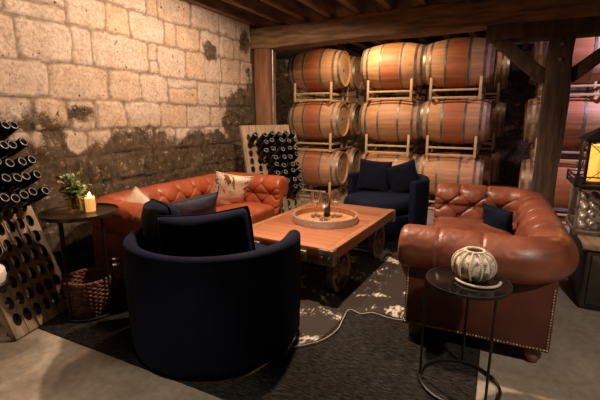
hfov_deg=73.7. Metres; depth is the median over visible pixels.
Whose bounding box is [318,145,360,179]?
wine barrel
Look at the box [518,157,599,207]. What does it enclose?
wine barrel
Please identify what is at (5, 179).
wine bottle
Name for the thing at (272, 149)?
wine bottle
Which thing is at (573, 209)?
rack
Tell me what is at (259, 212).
seat cushion
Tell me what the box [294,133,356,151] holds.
rack
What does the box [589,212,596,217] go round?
bauble
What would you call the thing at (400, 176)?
throw pillow
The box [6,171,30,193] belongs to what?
wine bottle
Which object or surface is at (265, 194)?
sofa
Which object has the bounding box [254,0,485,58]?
ceiling
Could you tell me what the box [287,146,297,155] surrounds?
wine bottle
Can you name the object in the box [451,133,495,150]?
rack
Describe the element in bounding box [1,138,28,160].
wine bottle
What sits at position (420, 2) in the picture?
ceiling beam
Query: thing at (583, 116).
wine barrel
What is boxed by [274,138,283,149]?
wine bottle
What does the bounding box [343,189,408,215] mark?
seat cushion
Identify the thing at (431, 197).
rack
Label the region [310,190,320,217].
wine glass
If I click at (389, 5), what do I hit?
ceiling beam
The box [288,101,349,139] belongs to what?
wine barrel
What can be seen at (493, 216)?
throw pillow
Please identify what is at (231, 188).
throw pillow
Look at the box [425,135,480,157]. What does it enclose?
rack
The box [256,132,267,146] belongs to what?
wine bottle
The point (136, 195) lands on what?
throw pillow
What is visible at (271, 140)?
wine bottle
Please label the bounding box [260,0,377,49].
ceiling beam
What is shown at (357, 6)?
ceiling beam
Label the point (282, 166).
wine bottle
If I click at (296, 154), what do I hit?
wine bottle
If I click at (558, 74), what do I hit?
timber post
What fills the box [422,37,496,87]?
wine barrel
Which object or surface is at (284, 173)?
wine bottle
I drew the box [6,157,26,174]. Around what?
wine bottle
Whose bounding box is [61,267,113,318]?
wicker basket
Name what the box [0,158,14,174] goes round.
wine bottle
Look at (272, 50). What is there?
drain pipe
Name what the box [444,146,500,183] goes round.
wine barrel
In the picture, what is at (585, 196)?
bauble
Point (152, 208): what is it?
throw pillow
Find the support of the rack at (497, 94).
on the wine barrel at (498, 108)
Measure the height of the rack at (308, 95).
0.310 m
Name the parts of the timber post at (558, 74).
post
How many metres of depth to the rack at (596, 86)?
5.28 m
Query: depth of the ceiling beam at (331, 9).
5.02 m
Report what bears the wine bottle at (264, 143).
in the rack at (245, 130)
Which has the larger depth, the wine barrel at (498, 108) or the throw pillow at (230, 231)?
the wine barrel at (498, 108)
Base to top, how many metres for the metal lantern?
0.601 m
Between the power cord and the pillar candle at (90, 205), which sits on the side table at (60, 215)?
the pillar candle at (90, 205)
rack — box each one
[0,191,67,340]
[239,125,300,212]
[276,43,599,185]
[294,82,357,102]
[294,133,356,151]
[299,179,347,199]
[365,134,424,154]
[366,79,427,100]
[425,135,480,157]
[428,194,434,208]
[429,76,485,99]
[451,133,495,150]
[455,83,499,101]
[528,138,599,161]
[534,81,599,98]
[557,208,578,223]
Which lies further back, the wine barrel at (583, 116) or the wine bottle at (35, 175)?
the wine barrel at (583, 116)
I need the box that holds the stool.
[0,264,8,292]
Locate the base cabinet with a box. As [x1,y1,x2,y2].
[565,216,599,310]
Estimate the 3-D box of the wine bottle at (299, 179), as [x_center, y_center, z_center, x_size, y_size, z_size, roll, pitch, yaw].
[-0.060,-0.223,5.352,0.070,0.209,0.270,-8,15,-35]
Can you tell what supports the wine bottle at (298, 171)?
in the rack at (245, 130)
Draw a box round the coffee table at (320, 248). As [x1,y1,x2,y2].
[252,200,395,291]
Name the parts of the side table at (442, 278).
leg, leg, glass, leg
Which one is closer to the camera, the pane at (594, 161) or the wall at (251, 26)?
the pane at (594, 161)
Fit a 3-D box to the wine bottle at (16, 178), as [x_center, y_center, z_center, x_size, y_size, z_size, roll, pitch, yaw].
[-2.004,-0.090,2.705,0.280,0.190,0.070,2,12,11]
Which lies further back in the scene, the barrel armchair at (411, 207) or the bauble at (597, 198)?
the barrel armchair at (411, 207)
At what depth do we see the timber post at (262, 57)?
5.69 m
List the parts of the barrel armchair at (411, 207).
seat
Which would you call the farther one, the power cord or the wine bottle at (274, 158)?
the wine bottle at (274, 158)
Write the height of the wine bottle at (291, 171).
0.227 m
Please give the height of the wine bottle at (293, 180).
0.210 m
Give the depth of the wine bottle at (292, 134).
5.26 m
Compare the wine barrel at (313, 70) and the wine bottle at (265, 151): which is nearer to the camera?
the wine bottle at (265, 151)
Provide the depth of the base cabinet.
2.95 m
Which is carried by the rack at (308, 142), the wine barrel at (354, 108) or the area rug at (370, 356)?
the wine barrel at (354, 108)
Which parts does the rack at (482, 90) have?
cross rail, cross rail, cross rail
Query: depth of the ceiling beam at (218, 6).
5.13 m
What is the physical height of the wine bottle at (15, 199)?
0.178 m
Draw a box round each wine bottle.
[0,121,10,136]
[0,121,18,140]
[0,140,8,153]
[0,140,17,158]
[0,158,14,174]
[0,173,11,189]
[0,173,22,192]
[0,193,9,207]
[0,194,20,213]
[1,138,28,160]
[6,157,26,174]
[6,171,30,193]
[6,190,28,210]
[11,155,35,174]
[12,187,37,209]
[13,170,41,192]
[20,186,49,207]
[248,132,258,147]
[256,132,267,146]
[257,140,268,153]
[258,148,268,162]
[265,130,274,139]
[265,138,273,149]
[265,146,275,160]
[267,155,277,168]
[268,162,278,174]
[273,131,281,143]
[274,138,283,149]
[274,147,284,157]
[276,155,286,165]
[276,163,285,172]
[279,138,290,148]
[279,170,287,176]
[280,130,288,139]
[280,146,291,156]
[283,154,292,164]
[284,162,294,170]
[285,130,295,140]
[285,168,294,178]
[286,138,297,147]
[286,184,297,196]
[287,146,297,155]
[288,152,298,164]
[288,177,296,187]
[290,168,302,179]
[292,184,303,195]
[293,161,299,169]
[294,176,302,184]
[323,191,329,216]
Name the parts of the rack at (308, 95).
rail, cross rail, cross rail, rail, rail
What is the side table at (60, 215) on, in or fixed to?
on the area rug at (370, 356)
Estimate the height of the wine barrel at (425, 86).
0.690 m
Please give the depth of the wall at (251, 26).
5.79 m
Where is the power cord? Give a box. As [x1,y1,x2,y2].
[288,309,401,347]
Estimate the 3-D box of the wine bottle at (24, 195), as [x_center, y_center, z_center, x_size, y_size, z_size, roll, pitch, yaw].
[-1.965,0.022,2.716,0.281,0.189,0.070,3,12,13]
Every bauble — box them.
[578,222,586,228]
[579,212,588,220]
[581,193,589,199]
[581,203,590,211]
[588,220,596,226]
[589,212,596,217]
[590,193,599,200]
[590,223,597,229]
[592,205,599,212]
[594,196,599,202]
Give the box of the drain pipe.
[271,49,274,124]
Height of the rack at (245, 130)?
1.311 m
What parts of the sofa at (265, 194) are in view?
nailhead trim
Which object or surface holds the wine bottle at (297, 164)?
in the rack at (245, 130)
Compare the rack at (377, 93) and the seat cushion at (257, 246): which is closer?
the seat cushion at (257, 246)
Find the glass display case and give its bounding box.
[566,184,599,236]
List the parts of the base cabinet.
door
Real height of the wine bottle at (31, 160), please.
0.182 m
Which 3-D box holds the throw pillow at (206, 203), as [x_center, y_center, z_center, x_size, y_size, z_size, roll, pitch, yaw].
[-1.004,0.095,3.745,0.536,0.325,0.195,-9,15,-36]
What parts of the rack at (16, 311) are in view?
rail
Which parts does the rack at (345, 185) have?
rail, cross rail, cross rail, rail, rail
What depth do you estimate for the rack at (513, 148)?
8.26 m
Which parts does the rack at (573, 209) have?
cross rail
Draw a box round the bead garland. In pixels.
[455,277,501,288]
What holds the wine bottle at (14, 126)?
in the rack at (16, 311)
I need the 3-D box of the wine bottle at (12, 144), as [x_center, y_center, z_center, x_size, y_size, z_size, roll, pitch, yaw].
[-2.067,-0.322,2.746,0.284,0.182,0.070,3,12,13]
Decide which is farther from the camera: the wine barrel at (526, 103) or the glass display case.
the wine barrel at (526, 103)
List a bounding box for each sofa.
[89,172,287,281]
[398,182,578,361]
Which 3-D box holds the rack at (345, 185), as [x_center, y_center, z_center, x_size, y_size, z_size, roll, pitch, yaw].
[0.503,-0.303,7.548,0.694,0.310,1.344,6,13,26]
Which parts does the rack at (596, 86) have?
cross rail, cross rail, cross rail, rail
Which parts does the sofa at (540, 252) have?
nailhead trim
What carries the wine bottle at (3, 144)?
in the rack at (16, 311)
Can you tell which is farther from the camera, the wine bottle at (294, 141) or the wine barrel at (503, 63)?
the wine barrel at (503, 63)
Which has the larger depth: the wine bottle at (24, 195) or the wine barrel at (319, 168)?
the wine barrel at (319, 168)
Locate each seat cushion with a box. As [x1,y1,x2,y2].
[216,201,273,223]
[255,243,266,249]
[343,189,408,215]
[432,216,511,234]
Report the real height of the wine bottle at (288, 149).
0.223 m
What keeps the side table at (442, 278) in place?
on the area rug at (370, 356)
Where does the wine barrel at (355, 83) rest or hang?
on the rack at (308, 95)
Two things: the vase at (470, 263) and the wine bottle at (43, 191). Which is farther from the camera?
the wine bottle at (43, 191)
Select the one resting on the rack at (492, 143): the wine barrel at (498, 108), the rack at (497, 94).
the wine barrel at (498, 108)
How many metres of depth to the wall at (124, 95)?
3.76 m
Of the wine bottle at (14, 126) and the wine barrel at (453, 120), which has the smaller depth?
the wine bottle at (14, 126)
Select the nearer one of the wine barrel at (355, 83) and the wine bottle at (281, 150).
the wine bottle at (281, 150)
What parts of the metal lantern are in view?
corner post, gallery rail, plate, corner post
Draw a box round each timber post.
[254,48,275,170]
[485,16,599,207]
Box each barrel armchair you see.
[123,227,300,378]
[343,171,429,240]
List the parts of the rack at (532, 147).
cross rail, cross rail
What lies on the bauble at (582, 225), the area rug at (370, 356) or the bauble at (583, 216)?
the bauble at (583, 216)
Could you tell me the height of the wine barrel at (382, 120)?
0.689 m
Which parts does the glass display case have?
corner post, corner post, frame rail, plate, frame rail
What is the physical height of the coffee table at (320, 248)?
0.453 m
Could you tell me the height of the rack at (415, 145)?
0.310 m
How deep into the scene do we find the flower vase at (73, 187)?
2.76 m
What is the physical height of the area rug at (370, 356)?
0.008 m
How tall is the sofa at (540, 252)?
0.758 m
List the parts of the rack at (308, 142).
cross rail, cross rail, rail, rail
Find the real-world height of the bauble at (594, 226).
0.053 m
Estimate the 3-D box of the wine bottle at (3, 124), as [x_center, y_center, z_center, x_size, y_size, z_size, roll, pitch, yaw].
[-2.109,-0.442,2.739,0.275,0.200,0.070,2,12,9]
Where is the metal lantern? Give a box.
[566,127,599,188]
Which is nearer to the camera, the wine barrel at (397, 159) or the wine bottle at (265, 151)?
the wine bottle at (265, 151)
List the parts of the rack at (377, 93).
rail, cross rail, cross rail, cross rail, rail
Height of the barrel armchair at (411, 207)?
0.702 m
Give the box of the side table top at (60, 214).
[38,203,118,222]
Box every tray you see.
[292,206,358,228]
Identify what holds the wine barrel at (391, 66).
on the rack at (377, 93)
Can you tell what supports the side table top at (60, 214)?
on the side table at (60, 215)
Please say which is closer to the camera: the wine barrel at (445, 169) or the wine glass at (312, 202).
the wine glass at (312, 202)
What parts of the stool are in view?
seat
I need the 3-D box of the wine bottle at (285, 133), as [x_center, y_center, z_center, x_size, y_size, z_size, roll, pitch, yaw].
[-0.240,-0.808,5.277,0.070,0.221,0.262,-9,15,-36]
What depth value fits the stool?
2.09 m
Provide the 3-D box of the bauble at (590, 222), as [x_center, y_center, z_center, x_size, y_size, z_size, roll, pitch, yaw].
[2.332,0.191,3.190,0.058,0.061,0.061,6,13,26]
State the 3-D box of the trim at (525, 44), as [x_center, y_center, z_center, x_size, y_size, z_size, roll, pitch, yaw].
[2.088,-2.065,3.325,0.100,0.223,10.050,6,13,26]
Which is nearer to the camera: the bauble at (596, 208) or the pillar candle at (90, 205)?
the pillar candle at (90, 205)
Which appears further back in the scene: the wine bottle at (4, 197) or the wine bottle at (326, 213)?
the wine bottle at (326, 213)
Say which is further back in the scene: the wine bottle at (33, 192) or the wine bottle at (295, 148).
the wine bottle at (295, 148)
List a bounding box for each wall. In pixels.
[0,0,252,304]
[249,25,255,144]
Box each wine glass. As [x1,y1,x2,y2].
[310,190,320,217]
[330,191,339,218]
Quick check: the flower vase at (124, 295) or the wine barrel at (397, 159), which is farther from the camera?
the wine barrel at (397, 159)
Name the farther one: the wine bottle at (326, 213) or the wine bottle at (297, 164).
the wine bottle at (297, 164)
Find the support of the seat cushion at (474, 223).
on the sofa at (540, 252)
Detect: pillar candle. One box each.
[83,193,97,211]
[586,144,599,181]
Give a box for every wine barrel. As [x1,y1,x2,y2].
[287,48,350,91]
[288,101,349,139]
[294,147,348,185]
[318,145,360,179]
[322,55,362,93]
[340,102,360,137]
[357,150,419,171]
[359,99,422,141]
[360,42,425,89]
[379,84,429,90]
[416,152,484,194]
[419,98,491,143]
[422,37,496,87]
[432,50,497,88]
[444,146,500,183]
[461,52,509,91]
[489,101,505,137]
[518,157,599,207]
[522,101,527,138]
[524,96,599,147]
[529,44,593,85]
[531,37,599,83]
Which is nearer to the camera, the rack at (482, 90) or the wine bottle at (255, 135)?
the wine bottle at (255, 135)
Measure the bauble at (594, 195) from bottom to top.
0.066 m
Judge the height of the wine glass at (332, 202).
0.258 m
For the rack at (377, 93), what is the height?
0.310 m
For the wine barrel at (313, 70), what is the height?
0.690 m
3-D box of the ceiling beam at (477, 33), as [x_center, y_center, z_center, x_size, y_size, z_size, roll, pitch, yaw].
[1.385,-2.136,3.670,0.110,0.222,10.050,6,13,26]
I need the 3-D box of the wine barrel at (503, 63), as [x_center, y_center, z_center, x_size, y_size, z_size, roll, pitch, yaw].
[3.144,-2.247,7.027,0.940,0.690,0.690,6,13,26]
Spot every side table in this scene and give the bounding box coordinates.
[38,203,118,322]
[418,266,512,399]
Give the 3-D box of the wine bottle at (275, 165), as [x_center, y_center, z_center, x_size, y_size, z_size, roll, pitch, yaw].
[-0.360,-0.387,5.146,0.070,0.228,0.257,-9,15,-37]
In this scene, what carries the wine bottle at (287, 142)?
in the rack at (245, 130)
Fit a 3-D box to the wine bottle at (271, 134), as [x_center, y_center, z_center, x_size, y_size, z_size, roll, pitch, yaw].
[-0.415,-0.782,5.143,0.070,0.226,0.259,-10,16,-40]
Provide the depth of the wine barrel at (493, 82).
6.36 m
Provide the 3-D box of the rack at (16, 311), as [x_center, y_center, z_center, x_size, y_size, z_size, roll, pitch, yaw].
[-2.018,0.198,2.727,0.522,1.331,0.510,2,12,11]
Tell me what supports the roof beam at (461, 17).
on the timber post at (558, 74)
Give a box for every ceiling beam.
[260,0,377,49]
[298,0,396,45]
[337,0,417,42]
[376,0,437,44]
[415,0,458,39]
[454,0,480,37]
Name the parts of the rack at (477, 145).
cross rail, cross rail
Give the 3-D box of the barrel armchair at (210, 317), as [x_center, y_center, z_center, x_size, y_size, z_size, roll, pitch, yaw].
[-0.541,0.533,2.610,1.070,0.702,1.094,3,12,12]
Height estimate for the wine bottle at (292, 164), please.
0.208 m
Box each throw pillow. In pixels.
[125,187,149,203]
[141,198,180,253]
[156,206,255,256]
[170,191,218,214]
[210,171,252,205]
[356,159,392,191]
[386,159,418,192]
[482,202,512,234]
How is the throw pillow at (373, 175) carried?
on the barrel armchair at (411, 207)
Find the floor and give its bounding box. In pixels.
[0,171,599,399]
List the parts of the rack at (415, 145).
cross rail, cross rail, rail, rail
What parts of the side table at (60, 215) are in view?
leg, leg, leg, leg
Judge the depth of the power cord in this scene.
2.74 m
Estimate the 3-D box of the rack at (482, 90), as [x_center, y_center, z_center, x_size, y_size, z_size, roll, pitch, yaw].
[2.488,-1.703,6.237,0.694,0.310,1.344,6,13,26]
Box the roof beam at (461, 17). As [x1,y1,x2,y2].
[250,0,599,50]
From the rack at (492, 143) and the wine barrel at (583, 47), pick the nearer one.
the wine barrel at (583, 47)
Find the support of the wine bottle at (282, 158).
in the rack at (245, 130)
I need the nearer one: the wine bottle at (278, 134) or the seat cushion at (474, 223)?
the seat cushion at (474, 223)
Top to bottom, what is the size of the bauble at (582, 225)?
0.060 m
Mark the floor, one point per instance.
(40, 364)
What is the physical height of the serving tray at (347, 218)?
0.070 m
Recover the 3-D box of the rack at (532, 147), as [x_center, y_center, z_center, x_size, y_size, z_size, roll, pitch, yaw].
[3.700,-0.752,5.703,0.694,0.310,1.344,6,13,26]
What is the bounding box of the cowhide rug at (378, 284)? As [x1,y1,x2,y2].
[289,245,405,345]
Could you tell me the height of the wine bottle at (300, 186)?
0.215 m
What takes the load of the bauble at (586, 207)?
on the bauble at (583, 216)
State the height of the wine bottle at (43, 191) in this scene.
0.184 m
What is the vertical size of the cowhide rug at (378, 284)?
0.008 m
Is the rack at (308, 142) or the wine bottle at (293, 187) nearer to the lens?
the wine bottle at (293, 187)
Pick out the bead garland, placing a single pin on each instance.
(499, 284)
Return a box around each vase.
[55,171,91,211]
[112,257,127,309]
[451,246,497,282]
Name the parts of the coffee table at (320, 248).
rail, rail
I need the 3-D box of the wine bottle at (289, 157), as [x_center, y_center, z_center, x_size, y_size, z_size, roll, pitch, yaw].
[-0.193,-0.506,5.279,0.070,0.210,0.270,-9,15,-36]
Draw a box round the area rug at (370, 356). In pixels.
[37,240,481,399]
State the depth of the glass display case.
3.10 m

